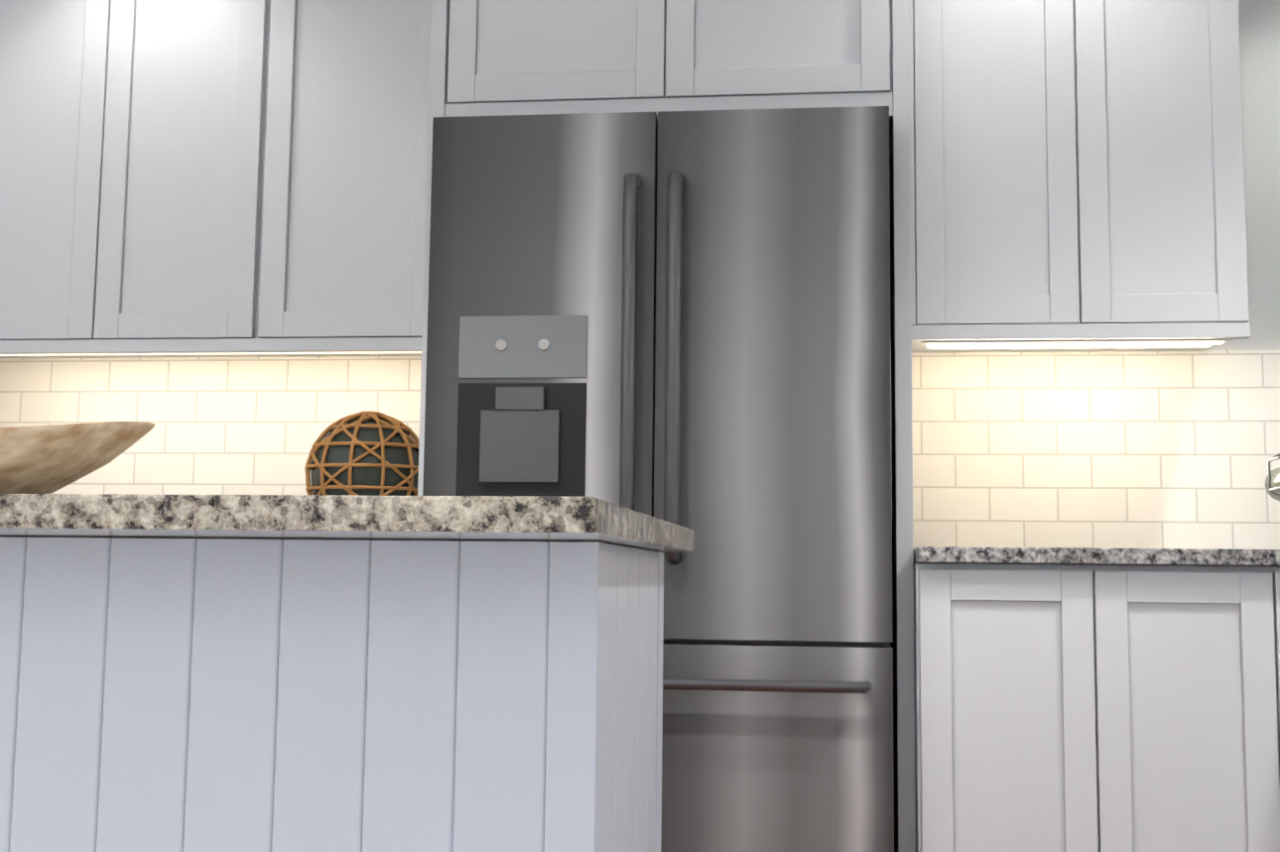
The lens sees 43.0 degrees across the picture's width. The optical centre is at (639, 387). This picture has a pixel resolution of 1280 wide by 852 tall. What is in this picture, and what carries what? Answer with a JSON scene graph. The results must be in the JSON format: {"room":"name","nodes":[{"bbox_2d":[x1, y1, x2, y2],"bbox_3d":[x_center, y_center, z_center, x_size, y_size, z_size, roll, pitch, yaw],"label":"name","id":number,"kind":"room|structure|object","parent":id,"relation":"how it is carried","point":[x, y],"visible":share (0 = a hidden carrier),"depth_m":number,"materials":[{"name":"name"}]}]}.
{"room":"kitchen","nodes":[
{"label":"kitchen","id":0,"kind":"room"},
{"bbox_2d":[889,0,1279,646],"bbox_3d":[-0.989,0.060,4.036,6.340,2.500,0.140,0,-7,7],"label":"wall","id":1,"kind":"structure","parent":0,"point":[1260,67],"depth_m":3.72,"materials":[{"name":"white paint"}]},
{"bbox_2d":[0,0,150,358],"bbox_3d":[-1.390,-0.648,3.941,0.460,1.123,0.310,0,-7,7],"label":"upper cabinet","id":2,"kind":"object","parent":1,"relation":"attached to","point":[67,66],"depth_m":3.77,"materials":[{"name":"paint"}]},
{"bbox_2d":[119,0,313,357],"bbox_3d":[-1.029,-0.649,3.895,0.510,1.123,0.310,0,-7,7],"label":"upper cabinet","id":3,"kind":"object","parent":1,"relation":"attached to","point":[229,176],"depth_m":3.72,"materials":[{"name":"paint"}]},
{"bbox_2d":[285,0,432,365],"bbox_3d":[-0.652,-0.650,3.847,0.510,1.123,0.310,0,-7,7],"label":"upper cabinet","id":4,"kind":"object","parent":1,"relation":"attached to","point":[360,204],"depth_m":3.67,"materials":[{"name":"paint"}]},
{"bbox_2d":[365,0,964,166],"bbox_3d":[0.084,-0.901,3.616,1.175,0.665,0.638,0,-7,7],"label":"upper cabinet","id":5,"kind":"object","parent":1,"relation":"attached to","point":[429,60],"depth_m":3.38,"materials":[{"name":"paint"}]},
{"bbox_2d":[896,0,1250,361],"bbox_3d":[0.965,-0.668,3.541,0.765,1.124,0.508,0,-7,7],"label":"upper cabinet","id":6,"kind":"object","parent":1,"relation":"attached to","point":[1083,191],"depth_m":3.36,"materials":[{"name":"paint"}]},
{"bbox_3d":[-1.391,0.980,0.863,6.340,0.080,7.990,0,-7,7],"label":"floor","id":7,"kind":"structure","parent":0,"visible":0},
{"bbox_2d":[0,537,678,851],"bbox_3d":[-0.702,0.630,1.939,1.434,0.884,0.618,0,-7,7],"label":"kitchen island","id":8,"kind":"object","parent":7,"relation":"on","point":[329,673],"depth_m":1.64,"materials":[{"name":"paint"}]},
{"bbox_2d":[0,494,694,551],"bbox_3d":[-0.860,0.160,1.890,1.772,0.030,0.881,0,-7,7],"label":"island countertop","id":9,"kind":"structure","parent":8,"relation":"on","point":[279,518],"depth_m":1.39,"materials":[{"name":"grey stone"}]},
{"bbox_2d":[0,421,155,494],"bbox_3d":[-0.831,0.042,1.786,0.607,0.179,0.250,0,-7,7],"label":"bowl","id":10,"kind":"object","parent":9,"relation":"on","point":[44,459],"visible":0.98,"depth_m":1.72,"materials":[{"name":"beige wood"}]},
{"bbox_2d":[304,411,419,496],"bbox_3d":[-0.601,0.200,3.594,0.278,0.295,0.279,0,-7,7],"label":"ball","id":11,"kind":"object","parent":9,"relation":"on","point":[368,453],"visible":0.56,"depth_m":3.50,"materials":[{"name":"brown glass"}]},
{"bbox_2d":[422,106,894,851],"bbox_3d":[0.061,0.367,3.392,0.905,1.764,0.732,0,-7,7],"label":"refrigerator","id":12,"kind":"object","parent":7,"relation":"on","point":[681,319],"visible":0.69,"depth_m":3.12,"materials":[{"name":"metal"}]},
{"bbox_2d":[896,555,1143,851],"bbox_3d":[0.754,0.811,3.329,0.389,0.884,0.630,0,-7,7],"label":"base cabinet","id":13,"kind":"object","parent":7,"relation":"on","point":[1018,684],"depth_m":3.05,"materials":[{"name":"paint"}]},
{"bbox_2d":[904,543,1279,567],"bbox_3d":[1.252,0.351,3.298,1.387,0.031,0.658,0,-7,7],"label":"countertop","id":14,"kind":"structure","parent":13,"relation":"on","point":[1038,557],"depth_m":3.02,"materials":[{"name":"grey stone"}]},
{"bbox_2d":[1264,453,1279,501],"bbox_3d":[1.422,0.175,3.238,0.318,0.305,0.271,0,-7,7],"label":"wine rack","id":15,"kind":"object","parent":14,"relation":"on","point":[1272,483],"visible":1,"depth_m":3.29,"materials":[{"name":"grey metal"}]},
{"bbox_2d":[1135,567,1279,851],"bbox_3d":[1.061,0.810,3.290,0.470,0.884,0.630,0,-7,7],"label":"base cabinet","id":16,"kind":"object","parent":7,"relation":"on","point":[1210,637],"depth_m":3.00,"materials":[{"name":"paint"}]},
{"bbox_3d":[1.630,-0.371,0.131,0.150,2.500,6.993,0,-7,7],"label":"wall","id":17,"kind":"structure","parent":0,"visible":0},
{"bbox_2d":[0,356,421,495],"bbox_3d":[-0.995,0.154,3.950,1.230,0.463,0.007,0,-7,7],"label":"tile backsplash","id":18,"kind":"structure","parent":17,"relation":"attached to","point":[224,426],"depth_m":3.96,"materials":[{"name":"white tile"}]},
{"bbox_2d":[911,349,1279,549],"bbox_3d":[1.282,0.146,3.658,1.380,0.463,0.007,0,-7,7],"label":"tile backsplash","id":19,"kind":"structure","parent":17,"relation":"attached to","point":[1143,448],"depth_m":3.69,"materials":[{"name":"white tile"}]}
]}

